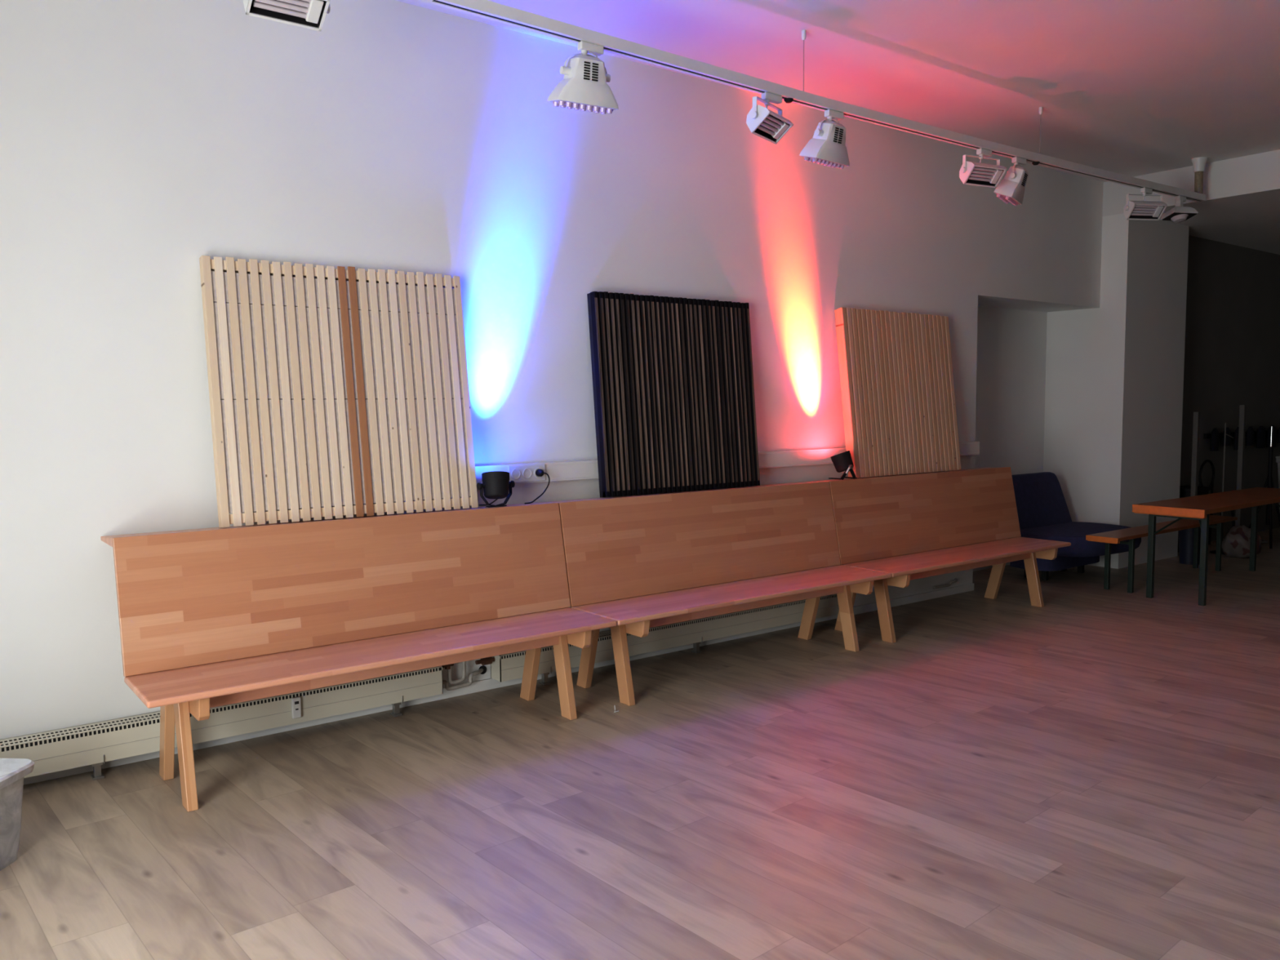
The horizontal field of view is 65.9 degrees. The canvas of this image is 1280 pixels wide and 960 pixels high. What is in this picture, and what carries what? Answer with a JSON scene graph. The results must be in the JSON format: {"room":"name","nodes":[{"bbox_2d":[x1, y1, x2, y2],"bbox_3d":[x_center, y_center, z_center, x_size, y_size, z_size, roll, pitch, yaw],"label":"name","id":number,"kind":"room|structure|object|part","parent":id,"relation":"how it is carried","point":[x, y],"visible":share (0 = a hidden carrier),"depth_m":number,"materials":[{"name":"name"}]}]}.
{"room":"event hall","nodes":[
{"label":"event hall","id":0,"kind":"room"},
{"bbox_2d":[0,527,1279,959],"bbox_3d":[4.199,1.024,5.530,15.450,0.080,6.382,-4,6,-37],"label":"floor","id":1,"kind":"structure","parent":0,"point":[1092,772],"depth_m":3.47,"materials":[{"name":"grey laminate"}]},
{"bbox_2d":[0,758,34,871],"bbox_3d":[-2.188,1.078,2.916,0.456,0.308,0.616,0,4,4],"label":"storage box","id":2,"kind":"object","parent":1,"relation":"on","point":[12,771],"visible":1,"depth_m":3.11,"materials":[{"name":"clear plastic"}]},
{"bbox_2d":[0,777,23,871],"bbox_3d":[-2.188,1.087,2.916,0.412,0.290,0.572,0,4,4],"label":"tub","id":3,"kind":"object","parent":2,"relation":"in","point":[11,794],"depth_m":3.10,"materials":[{"name":"grey plastic"}]},
{"bbox_3d":[-2.189,0.941,2.905,0.456,0.032,0.616,0,4,4],"label":"lid","id":4,"kind":"part","parent":2,"relation":"part of","materials":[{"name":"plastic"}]},
{"bbox_2d":[0,666,443,780],"bbox_3d":[-2.004,1.053,3.961,2.605,0.195,0.109,-4,6,-37],"label":"radiator","id":5,"kind":"object","parent":1,"relation":"on","point":[95,744],"visible":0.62,"depth_m":4.08,"materials":[{"name":"beige metal"}]},
{"bbox_2d":[290,696,301,719],"bbox_3d":[-1.490,0.987,4.277,0.040,0.092,0.019,-4,6,-37],"label":"meter","id":6,"kind":"object","parent":5,"relation":"attached to","point":[295,701],"visible":1,"depth_m":4.27,"materials":[{"name":"white plastic"}]},
{"bbox_2d":[100,502,617,811],"bbox_3d":[-1.110,0.645,4.209,1.960,0.956,0.753,-4,6,-37],"label":"wooden bench","id":7,"kind":"object","parent":1,"relation":"on","point":[211,617],"visible":0.98,"depth_m":4.07,"materials":[{"name":"brown wood"}]},
{"bbox_3d":[-1.814,0.950,3.789,0.037,0.424,0.192,-4,6,-37],"label":"leg","id":8,"kind":"part","parent":7,"relation":"part of","materials":[{"name":"brown wood"}]},
{"bbox_3d":[-1.647,0.965,3.571,0.037,0.424,0.166,-4,6,-37],"label":"leg","id":9,"kind":"part","parent":7,"relation":"part of","materials":[{"name":"brown wood"}]},
{"bbox_2d":[199,255,478,528],"bbox_3d":[-1.287,-0.392,4.364,1.160,1.110,0.183,-4,6,-37],"label":"slatted panel","id":10,"kind":"object","parent":7,"relation":"on","point":[329,387],"visible":1,"depth_m":4.30,"materials":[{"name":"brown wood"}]},
{"bbox_3d":[-1.153,0.418,4.245,1.960,0.513,0.024,-4,-5,-37],"label":"backrest","id":11,"kind":"part","parent":7,"relation":"part of","materials":[{"name":"brown wood"}]},
{"bbox_3d":[-1.003,0.696,4.074,1.960,0.026,0.405,-4,6,-37],"label":"seat","id":12,"kind":"part","parent":7,"relation":"part of","materials":[{"name":"brown wood"}]},
{"bbox_3d":[-1.017,0.754,4.074,1.648,0.090,0.035,-4,6,-37],"label":"rail","id":13,"kind":"part","parent":7,"relation":"part of","materials":[{"name":"brown wood"}]},
{"bbox_2d":[476,471,515,507],"bbox_3d":[-0.689,0.041,4.726,0.175,0.173,0.145,-1,4,-4],"label":"lamp","id":14,"kind":"object","parent":7,"relation":"on","point":[496,485],"visible":1,"depth_m":4.67,"materials":[{"name":"black plastic"}]},
{"bbox_3d":[-0.750,0.029,4.673,0.034,0.032,0.034,-4,6,-37],"label":"knob","id":15,"kind":"part","parent":14,"relation":"part of","materials":[{"name":"black plastic"}]},
{"bbox_3d":[-0.722,0.071,4.697,0.078,0.114,0.024,-4,6,-37],"label":"yoke arm","id":16,"kind":"part","parent":14,"relation":"part of","materials":[{"name":"black plastic"}]},
{"bbox_3d":[-0.725,0.103,4.742,0.110,0.044,0.014,1,5,22],"label":"tail cord","id":17,"kind":"part","parent":14,"relation":"part of","materials":[{"name":"black plastic"}]},
{"bbox_3d":[-0.688,0.125,4.728,0.100,0.005,0.028,-4,6,-37],"label":"foot plate","id":18,"kind":"part","parent":14,"relation":"part of","materials":[{"name":"black plastic"}]},
{"bbox_3d":[-0.654,0.067,4.749,0.078,0.114,0.024,-4,6,-37],"label":"yoke arm","id":19,"kind":"part","parent":14,"relation":"part of","materials":[{"name":"black plastic"}]},
{"bbox_3d":[-0.628,0.021,4.767,0.034,0.032,0.034,-4,6,-37],"label":"knob","id":20,"kind":"part","parent":14,"relation":"part of","materials":[{"name":"black plastic"}]},
{"bbox_3d":[-0.521,0.864,4.779,0.037,0.424,0.192,-4,6,-37],"label":"leg","id":21,"kind":"part","parent":7,"relation":"part of","materials":[{"name":"brown wood"}]},
{"bbox_3d":[-0.353,0.879,4.561,0.037,0.424,0.166,-4,6,-37],"label":"leg","id":22,"kind":"part","parent":7,"relation":"part of","materials":[{"name":"brown wood"}]},
{"bbox_2d":[490,593,839,685],"bbox_3d":[0.294,0.900,5.720,2.560,0.195,0.109,-4,6,-37],"label":"radiator","id":23,"kind":"object","parent":1,"relation":"on","point":[510,666],"visible":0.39,"depth_m":5.62,"materials":[{"name":"beige metal"}]},
{"bbox_2d":[499,593,837,658],"bbox_3d":[0.291,0.812,5.716,2.560,0.018,0.102,-4,6,-37],"label":"grille","id":24,"kind":"object","parent":23,"relation":"attached to","point":[604,637],"depth_m":5.69,"materials":[{"name":"beige metal"}]},
{"bbox_2d":[536,481,891,706],"bbox_3d":[0.450,0.542,5.402,1.960,0.956,0.753,-4,6,-37],"label":"wooden bench","id":25,"kind":"object","parent":1,"relation":"on","point":[639,562],"visible":0.95,"depth_m":5.28,"materials":[{"name":"brown wood"}]},
{"bbox_3d":[-0.255,0.846,4.982,0.037,0.424,0.192,-4,6,-37],"label":"leg","id":26,"kind":"part","parent":25,"relation":"part of","materials":[{"name":"brown wood"}]},
{"bbox_3d":[-0.087,0.862,4.765,0.037,0.424,0.166,-4,6,-37],"label":"leg","id":27,"kind":"part","parent":25,"relation":"part of","materials":[{"name":"brown wood"}]},
{"bbox_2d":[586,291,759,497],"bbox_3d":[0.219,-0.479,5.543,1.126,1.088,0.161,-4,6,-37],"label":"slatted panel","id":28,"kind":"object","parent":25,"relation":"on","point":[673,387],"visible":1,"depth_m":5.47,"materials":[{"name":"black wood"}]},
{"bbox_3d":[0.406,0.315,5.439,1.960,0.513,0.024,-4,-5,-37],"label":"backrest","id":29,"kind":"part","parent":25,"relation":"part of","materials":[{"name":"brown wood"}]},
{"bbox_3d":[0.556,0.593,5.268,1.960,0.026,0.405,-4,6,-37],"label":"seat","id":30,"kind":"part","parent":25,"relation":"part of","materials":[{"name":"brown wood"}]},
{"bbox_3d":[0.542,0.651,5.267,1.648,0.090,0.035,-4,6,-37],"label":"rail","id":31,"kind":"part","parent":25,"relation":"part of","materials":[{"name":"brown wood"}]},
{"bbox_3d":[1.038,0.760,5.972,0.037,0.424,0.192,-4,6,-37],"label":"leg","id":32,"kind":"part","parent":25,"relation":"part of","materials":[{"name":"brown wood"}]},
{"bbox_3d":[1.206,0.776,5.755,0.037,0.424,0.166,-4,6,-37],"label":"leg","id":33,"kind":"part","parent":25,"relation":"part of","materials":[{"name":"brown wood"}]},
{"bbox_2d":[799,466,1071,643],"bbox_3d":[2.009,0.438,6.596,1.960,0.956,0.753,-4,6,-37],"label":"wooden bench","id":34,"kind":"object","parent":1,"relation":"on","point":[909,526],"visible":0.92,"depth_m":6.50,"materials":[{"name":"brown wood"}]},
{"bbox_2d":[828,450,857,479],"bbox_3d":[1.281,-0.096,6.247,0.152,0.181,0.154,-4,6,-37],"label":"lamp","id":35,"kind":"object","parent":34,"relation":"on","point":[842,461],"visible":1,"depth_m":6.20,"materials":[{"name":"black plastic"}]},
{"bbox_3d":[1.260,-0.046,6.222,0.084,0.085,0.110,-4,6,-37],"label":"stand leg","id":36,"kind":"part","parent":35,"relation":"part of","materials":[{"name":"black plastic"}]},
{"bbox_3d":[1.314,-0.050,6.264,0.084,0.085,0.110,-4,6,-37],"label":"stand leg","id":37,"kind":"part","parent":35,"relation":"part of","materials":[{"name":"black plastic"}]},
{"bbox_3d":[1.304,0.743,6.176,0.037,0.424,0.192,-4,6,-37],"label":"leg","id":38,"kind":"part","parent":34,"relation":"part of","materials":[{"name":"brown wood"}]},
{"bbox_3d":[1.472,0.758,5.958,0.037,0.424,0.166,-4,6,-37],"label":"leg","id":39,"kind":"part","parent":34,"relation":"part of","materials":[{"name":"brown wood"}]},
{"bbox_2d":[834,307,960,477],"bbox_3d":[1.776,-0.591,6.716,1.138,1.104,0.194,-4,6,-37],"label":"slatted panel","id":40,"kind":"object","parent":34,"relation":"on","point":[898,394],"visible":1,"depth_m":6.64,"materials":[{"name":"brown wood"}]},
{"bbox_3d":[1.966,0.211,6.633,1.960,0.513,0.024,-4,-5,-37],"label":"backrest","id":41,"kind":"part","parent":34,"relation":"part of","materials":[{"name":"brown wood"}]},
{"bbox_3d":[2.115,0.489,6.461,1.960,0.026,0.405,-4,6,-37],"label":"seat","id":42,"kind":"part","parent":34,"relation":"part of","materials":[{"name":"brown wood"}]},
{"bbox_3d":[2.101,0.547,6.461,1.648,0.090,0.035,-4,6,-37],"label":"rail","id":43,"kind":"part","parent":34,"relation":"part of","materials":[{"name":"brown wood"}]},
{"bbox_3d":[2.598,0.657,7.166,0.037,0.424,0.192,-4,6,-37],"label":"leg","id":44,"kind":"part","parent":34,"relation":"part of","materials":[{"name":"brown wood"}]},
{"bbox_3d":[2.765,0.672,6.948,0.037,0.424,0.166,-4,6,-37],"label":"leg","id":45,"kind":"part","parent":34,"relation":"part of","materials":[{"name":"brown wood"}]},
{"bbox_2d":[1009,471,1141,580],"bbox_3d":[3.518,0.379,8.064,1.077,0.826,0.883,-4,6,-37],"label":"lounge chair","id":46,"kind":"object","parent":1,"relation":"on","point":[1042,510],"visible":0.6,"depth_m":8.07,"materials":[{"name":"blue fabric"}]},
{"bbox_3d":[3.318,0.182,8.296,0.879,0.466,0.251,-4,6,-37],"label":"backrest","id":47,"kind":"part","parent":46,"relation":"part of","materials":[{"name":"blue fabric"}]},
{"bbox_3d":[3.569,0.479,8.005,1.077,0.165,0.715,-4,6,-37],"label":"seat","id":48,"kind":"part","parent":46,"relation":"part of","materials":[{"name":"blue fabric"}]},
{"bbox_2d":[1085,515,1237,592],"bbox_3d":[4.201,0.582,7.882,2.045,0.440,0.240,-4,6,-37],"label":"bench","id":49,"kind":"object","parent":1,"relation":"on","point":[1117,536],"visible":0.94,"depth_m":7.55,"materials":[{"name":"brown wood"}]},
{"bbox_3d":[3.564,0.627,7.520,0.032,0.415,0.032,-4,6,-37],"label":"leg","id":50,"kind":"part","parent":49,"relation":"part of","materials":[{"name":"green metal"}]},
{"bbox_3d":[3.673,0.637,7.378,0.032,0.415,0.032,-4,6,-37],"label":"leg","id":51,"kind":"part","parent":49,"relation":"part of","materials":[{"name":"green metal"}]},
{"bbox_3d":[4.202,0.375,7.867,2.040,0.025,0.240,-4,6,-37],"label":"seat","id":52,"kind":"part","parent":49,"relation":"part of","materials":[{"name":"brown wood"}]},
{"bbox_3d":[4.753,0.548,8.431,0.032,0.415,0.032,-4,6,-37],"label":"leg","id":53,"kind":"part","parent":49,"relation":"part of","materials":[{"name":"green metal"}]},
{"bbox_3d":[4.863,0.558,8.288,0.032,0.415,0.032,-4,6,-37],"label":"leg","id":54,"kind":"part","parent":49,"relation":"part of","materials":[{"name":"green metal"}]},
{"bbox_2d":[1178,518,1200,564],"bbox_3d":[4.839,0.528,8.679,0.208,0.415,0.208,-4,6,-37],"label":"waste bin","id":55,"kind":"object","parent":1,"relation":"on","point":[1185,536],"visible":0.44,"depth_m":8.62,"materials":[{"name":"blue plastic"}]},
{"bbox_2d":[1190,412,1199,496],"bbox_3d":[5.119,0.036,9.111,0.120,1.325,0.100,-4,6,-37],"label":"post","id":56,"kind":"object","parent":1,"relation":"on","point":[1196,427],"visible":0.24,"depth_m":9.08,"materials":[{"name":"grey metal"}]},
{"bbox_2d":[1132,487,1279,605],"bbox_3d":[4.553,0.476,7.589,2.171,0.690,0.490,-4,6,-37],"label":"folding table","id":57,"kind":"object","parent":1,"relation":"on","point":[1199,508],"visible":1,"depth_m":7.16,"materials":[{"name":"brown wood"}]},
{"bbox_3d":[3.719,0.532,7.178,0.038,0.655,0.038,-4,6,-37],"label":"leg","id":58,"kind":"part","parent":57,"relation":"part of","materials":[{"name":"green metal"}]},
{"bbox_3d":[3.938,0.552,6.893,0.038,0.655,0.038,-4,6,-37],"label":"leg","id":59,"kind":"part","parent":57,"relation":"part of","materials":[{"name":"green metal"}]},
{"bbox_3d":[5.146,0.437,8.270,0.038,0.655,0.038,-4,6,-37],"label":"leg","id":60,"kind":"part","parent":57,"relation":"part of","materials":[{"name":"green metal"}]},
{"bbox_2d":[1209,422,1233,554],"bbox_3d":[5.446,0.078,9.215,0.178,1.220,0.178,2,5,25],"label":"microphone stand","id":61,"kind":"object","parent":1,"relation":"on","point":[1225,433],"visible":0.42,"depth_m":9.20,"materials":[{"name":"black metal"}]},
{"bbox_3d":[5.489,-0.422,9.194,0.112,0.220,0.011,-2,5,-20],"label":"rod","id":62,"kind":"part","parent":61,"relation":"part of","materials":[{"name":"metal"}]},
{"bbox_2d":[1235,404,1246,526],"bbox_3d":[5.643,-0.011,9.278,0.120,1.385,0.100,-4,6,-37],"label":"post","id":63,"kind":"object","parent":1,"relation":"on","point":[1242,410],"visible":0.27,"depth_m":9.25,"materials":[{"name":"grey metal"}]},
{"bbox_2d":[1222,524,1262,558],"bbox_3d":[5.505,0.554,9.022,0.396,0.300,0.306,-4,6,-37],"label":"plastic bag","id":64,"kind":"object","parent":1,"relation":"on","point":[1236,543],"visible":0.83,"depth_m":8.92,"materials":[{"name":"white plastic"}]},
{"bbox_2d":[1248,426,1279,548],"bbox_3d":[6.080,0.061,9.620,0.369,1.166,0.323,-4,6,-37],"label":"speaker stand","id":65,"kind":"object","parent":1,"relation":"on","point":[1268,483],"visible":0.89,"depth_m":9.55,"materials":[{"name":"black metal"}]},
{"bbox_3d":[6.051,0.283,9.677,0.024,0.714,0.223,-4,6,-37],"label":"leg","id":66,"kind":"part","parent":65,"relation":"part of","materials":[{"name":"black metal"}]},
{"bbox_3d":[6.074,0.296,9.506,0.024,0.715,0.223,1,5,22],"label":"leg","id":67,"kind":"part","parent":65,"relation":"part of","materials":[{"name":"black metal"}]},
{"bbox_3d":[6.107,-0.406,9.544,0.022,0.225,0.022,-4,6,-37],"label":"chrome rod","id":68,"kind":"part","parent":65,"relation":"part of","materials":[{"name":"silver metal"}]},
{"bbox_3d":[6.212,0.287,9.611,0.223,0.715,0.024,-1,4,-7],"label":"leg","id":69,"kind":"part","parent":65,"relation":"part of","materials":[{"name":"black metal"}]},
{"bbox_2d":[1261,539,1267,543],"bbox_3d":[6.119,0.613,9.758,0.098,0.060,0.711,3,6,41],"label":"cable","id":70,"kind":"object","parent":1,"relation":"on","point":[1264,541],"visible":0.42,"depth_m":9.82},
{"bbox_2d":[1275,456,1279,510],"bbox_3d":[6.634,0.193,9.930,0.340,0.865,0.340,-4,6,-37],"label":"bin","id":71,"kind":"object","parent":1,"relation":"on","point":[1277,458],"visible":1,"depth_m":9.93,"materials":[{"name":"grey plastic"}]},
{"bbox_2d":[0,0,1279,739],"bbox_3d":[2.567,-0.802,7.504,15.450,3.281,0.100,-4,6,-37],"label":"wall","id":72,"kind":"structure","parent":0,"point":[141,140],"depth_m":4.65,"materials":[{"name":"paint"}]},
{"bbox_2d":[441,656,495,690],"bbox_3d":[-0.871,0.920,4.874,0.315,0.198,0.085,-4,6,-37],"label":"pipes","id":73,"kind":"object","parent":72,"relation":"attached to","point":[488,660],"visible":0.88,"depth_m":4.84,"materials":[{"name":"white metal"}]},
{"bbox_2d":[23,582,973,785],"bbox_3d":[-0.444,1.012,5.242,7.537,0.055,0.015,-4,6,-37],"label":"baseboard","id":74,"kind":"structure","parent":72,"relation":"attached to","point":[489,683],"depth_m":4.87,"materials":[{"name":"paint"}]},
{"bbox_2d":[475,440,979,484],"bbox_3d":[0.601,-0.114,5.940,4.862,0.097,0.056,-4,6,-37],"label":"cable trunking","id":75,"kind":"object","parent":72,"relation":"attached to","point":[575,469],"visible":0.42,"depth_m":6.01,"materials":[{"name":"plastic"}]},
{"bbox_2d":[507,464,545,482],"bbox_3d":[-0.577,-0.034,4.996,0.216,0.084,0.014,-4,6,-37],"label":"socket","id":76,"kind":"object","parent":75,"relation":"attached to","point":[517,473],"visible":0.98,"depth_m":4.99,"materials":[{"name":"white plastic"}]},
{"bbox_2d":[524,469,550,504],"bbox_3d":[-0.534,0.032,4.982,0.062,0.165,0.170,4,6,42],"label":"cable","id":77,"kind":"object","parent":76,"relation":"attached to","point":[540,473],"visible":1,"depth_m":5.01,"materials":[{"name":"black plastic"}]},
{"bbox_2d":[933,578,957,589],"bbox_3d":[2.254,0.767,7.288,0.308,0.044,0.046,-4,6,-37],"label":"pipe stub","id":78,"kind":"object","parent":72,"relation":"attached to","point":[949,584],"visible":1,"depth_m":7.26,"materials":[{"name":"grey metal"}]},
{"bbox_2d":[973,297,1084,571],"bbox_3d":[2.990,-0.383,8.228,1.882,2.328,0.482,-4,6,-37],"label":"wall niche","id":79,"kind":"object","parent":72,"relation":"in","point":[1011,335],"visible":0.17,"depth_m":8.54,"materials":[{"name":"paint"}]},
{"bbox_2d":[1203,425,1279,451],"bbox_3d":[6.599,-0.459,10.510,2.458,0.236,0.092,-4,6,-37],"label":"hangers","id":80,"kind":"object","parent":72,"relation":"attached to","point":[1261,433],"visible":0.86,"depth_m":10.28,"materials":[{"name":"black plastic"}]},
{"bbox_2d":[395,0,1279,182],"bbox_3d":[1.930,-2.164,3.249,9.419,0.100,5.900,-4,6,-37],"label":"ceiling","id":81,"kind":"structure","parent":0,"point":[1132,88],"depth_m":5.32,"materials":[{"name":"paint"}]},
{"bbox_2d":[417,0,1205,201],"bbox_3d":[0.721,-2.044,4.849,9.130,0.368,0.060,-4,6,-37],"label":"track","id":82,"kind":"object","parent":81,"relation":"hanging from","point":[486,9],"visible":1,"depth_m":4.72,"materials":[{"name":"white metal"}]},
{"bbox_2d":[243,0,330,31],"bbox_3d":[-1.208,-1.677,3.372,0.300,0.205,0.128,-4,6,-37],"label":"floodlight","id":83,"kind":"object","parent":82,"relation":"hanging from","point":[307,14],"visible":1,"depth_m":3.40,"materials":[{"name":"white plastic"}]},
{"bbox_2d":[305,0,324,23],"bbox_3d":[-1.133,-1.636,3.427,0.042,0.078,0.087,-4,6,-37],"label":"lamp","id":84,"kind":"object","parent":83,"relation":"attached to","point":[314,9],"depth_m":3.42,"materials":[{"name":"white plastic"}]},
{"bbox_3d":[-1.103,-1.660,3.471,0.016,0.034,0.034,-4,6,-37],"label":"tilt knob","id":85,"kind":"part","parent":83,"relation":"part of","materials":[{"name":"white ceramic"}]},
{"bbox_2d":[546,40,618,114],"bbox_3d":[-0.236,-1.695,4.156,0.282,0.274,0.144,-3,5,-29],"label":"track spotlight","id":86,"kind":"object","parent":82,"relation":"hanging from","point":[584,86],"visible":1,"depth_m":4.11,"materials":[{"name":"white plastic"}]},
{"bbox_3d":[-0.309,-1.699,4.097,0.040,0.032,0.032,-3,5,-29],"label":"knob","id":87,"kind":"part","parent":86,"relation":"part of","materials":[{"name":"white plastic"}]},
{"bbox_3d":[-0.241,-1.584,4.174,0.264,0.024,0.108,-3,5,-29],"label":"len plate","id":88,"kind":"part","parent":86,"relation":"part of","materials":[{"name":"clear glass"}]},
{"bbox_3d":[-0.149,-1.707,4.187,0.040,0.032,0.032,-3,5,-29],"label":"knob","id":89,"kind":"part","parent":86,"relation":"part of","materials":[{"name":"white plastic"}]},
{"bbox_2d":[746,92,793,144],"bbox_3d":[0.632,-1.767,4.782,0.127,0.212,0.300,3,5,34],"label":"floodlight","id":90,"kind":"object","parent":82,"relation":"hanging from","point":[762,122],"visible":1,"depth_m":4.77,"materials":[{"name":"white plastic"}]},
{"bbox_3d":[0.540,-1.729,4.676,0.034,0.034,0.016,3,5,34],"label":"tilt knob","id":91,"kind":"part","parent":90,"relation":"part of","materials":[{"name":"white plastic"}]},
{"bbox_2d":[772,120,789,139],"bbox_3d":[0.687,-1.725,4.858,0.086,0.079,0.042,3,5,34],"label":"lamp","id":92,"kind":"object","parent":90,"relation":"attached to","point":[782,128],"depth_m":4.84,"materials":[{"name":"white plastic"}]},
{"bbox_2d":[799,109,849,168],"bbox_3d":[0.964,-1.757,5.080,0.282,0.274,0.154,-4,6,-42],"label":"track spotlight","id":93,"kind":"object","parent":82,"relation":"hanging from","point":[827,147],"visible":1,"depth_m":5.03,"materials":[{"name":"white plastic"}]},
{"bbox_3d":[0.909,-1.760,5.004,0.040,0.032,0.032,-4,6,-42],"label":"knob","id":94,"kind":"part","parent":93,"relation":"part of","materials":[{"name":"white ceramic"}]},
{"bbox_3d":[0.954,-1.648,5.101,0.264,0.031,0.106,-4,6,-42],"label":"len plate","id":95,"kind":"part","parent":93,"relation":"part of","materials":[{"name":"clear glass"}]},
{"bbox_2d":[959,148,1007,187],"bbox_3d":[2.038,-1.858,5.857,0.300,0.214,0.122,-3,5,-25],"label":"floodlight","id":96,"kind":"object","parent":82,"relation":"hanging from","point":[971,173],"visible":1,"depth_m":5.85,"materials":[{"name":"white plastic"}]},
{"bbox_3d":[1.903,-1.826,5.812,0.016,0.034,0.034,-3,5,-25],"label":"tilt knob","id":97,"kind":"part","parent":96,"relation":"part of","materials":[{"name":"white ceramic"}]},
{"bbox_2d":[989,168,1003,183],"bbox_3d":[2.123,-1.817,5.894,0.042,0.085,0.081,-3,5,-25],"label":"lamp","id":98,"kind":"object","parent":96,"relation":"attached to","point":[995,177],"depth_m":5.88,"materials":[{"name":"white plastic"}]},
{"bbox_2d":[993,156,1028,205],"bbox_3d":[2.306,-1.853,6.110,0.167,0.273,0.282,2,5,32],"label":"track spotlight","id":99,"kind":"object","parent":82,"relation":"hanging from","point":[1011,188],"visible":1,"depth_m":6.04,"materials":[{"name":"white plastic"}]},
{"bbox_3d":[2.286,-1.748,6.131,0.102,0.042,0.264,2,5,32],"label":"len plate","id":100,"kind":"part","parent":99,"relation":"part of","materials":[{"name":"clear glass"}]},
{"bbox_3d":[2.276,-1.855,6.020,0.032,0.032,0.040,2,5,32],"label":"knob","id":101,"kind":"part","parent":99,"relation":"part of","materials":[{"name":"white plastic"}]},
{"bbox_2d":[1123,187,1167,220],"bbox_3d":[3.623,-1.981,7.075,0.300,0.224,0.130,-1,4,-9],"label":"floodlight","id":102,"kind":"object","parent":82,"relation":"hanging from","point":[1142,210],"visible":1,"depth_m":7.06,"materials":[{"name":"white plastic"}]},
{"bbox_3d":[3.481,-1.947,7.066,0.016,0.034,0.034,-1,4,-9],"label":"tilt knob","id":103,"kind":"part","parent":102,"relation":"part of","materials":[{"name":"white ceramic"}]},
{"bbox_2d":[1152,205,1163,217],"bbox_3d":[3.715,-1.933,7.085,0.042,0.085,0.081,-1,4,-9],"label":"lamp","id":104,"kind":"object","parent":102,"relation":"attached to","point":[1157,211],"depth_m":7.07,"materials":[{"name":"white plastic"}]},
{"bbox_2d":[1160,195,1198,222],"bbox_3d":[4.051,-2.034,7.407,0.215,0.193,0.142,-1,5,-12],"label":"track spotlight","id":105,"kind":"object","parent":82,"relation":"hanging from","point":[1178,214],"visible":1,"depth_m":7.38,"materials":[{"name":"white plastic"}]},
{"bbox_3d":[4.049,-2.063,7.410,0.056,0.075,0.040,-4,6,-37],"label":"stem","id":106,"kind":"part","parent":105,"relation":"part of","materials":[{"name":"white metal"}]},
{"bbox_3d":[4.051,-2.003,7.409,0.215,0.084,0.142,-1,5,-12],"label":"lamp shade","id":107,"kind":"part","parent":105,"relation":"part of","materials":[{"name":"white metal"}]},
{"bbox_2d":[1191,156,1207,194],"bbox_3d":[4.293,-2.330,7.579,0.110,0.270,0.110,-4,6,-37],"label":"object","id":108,"kind":"object","parent":81,"relation":"attached to","point":[1198,163],"visible":0.98,"depth_m":7.56,"materials":[{"name":"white plastic"}]},
{"bbox_2d":[1191,156,1207,173],"bbox_3d":[4.292,-2.413,7.573,0.110,0.105,0.110,-4,6,-37],"label":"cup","id":109,"kind":"object","parent":108,"relation":"on","point":[1198,164],"depth_m":7.54,"materials":[{"name":"white plastic"}]},
{"bbox_2d":[1043,213,1188,568],"bbox_3d":[4.268,-0.785,8.978,1.098,2.995,0.808,-4,6,-37],"label":"wall pillar","id":110,"kind":"structure","parent":0,"point":[1114,386],"depth_m":8.59,"materials":[{"name":"paint"}]},
{"bbox_2d":[1102,149,1279,254],"bbox_3d":[7.910,-2.442,8.140,6.031,0.386,6.382,-4,6,-37],"label":"ceiling","id":111,"kind":"structure","parent":0,"point":[1241,207],"depth_m":8.00,"materials":[{"name":"paint"}]}
]}

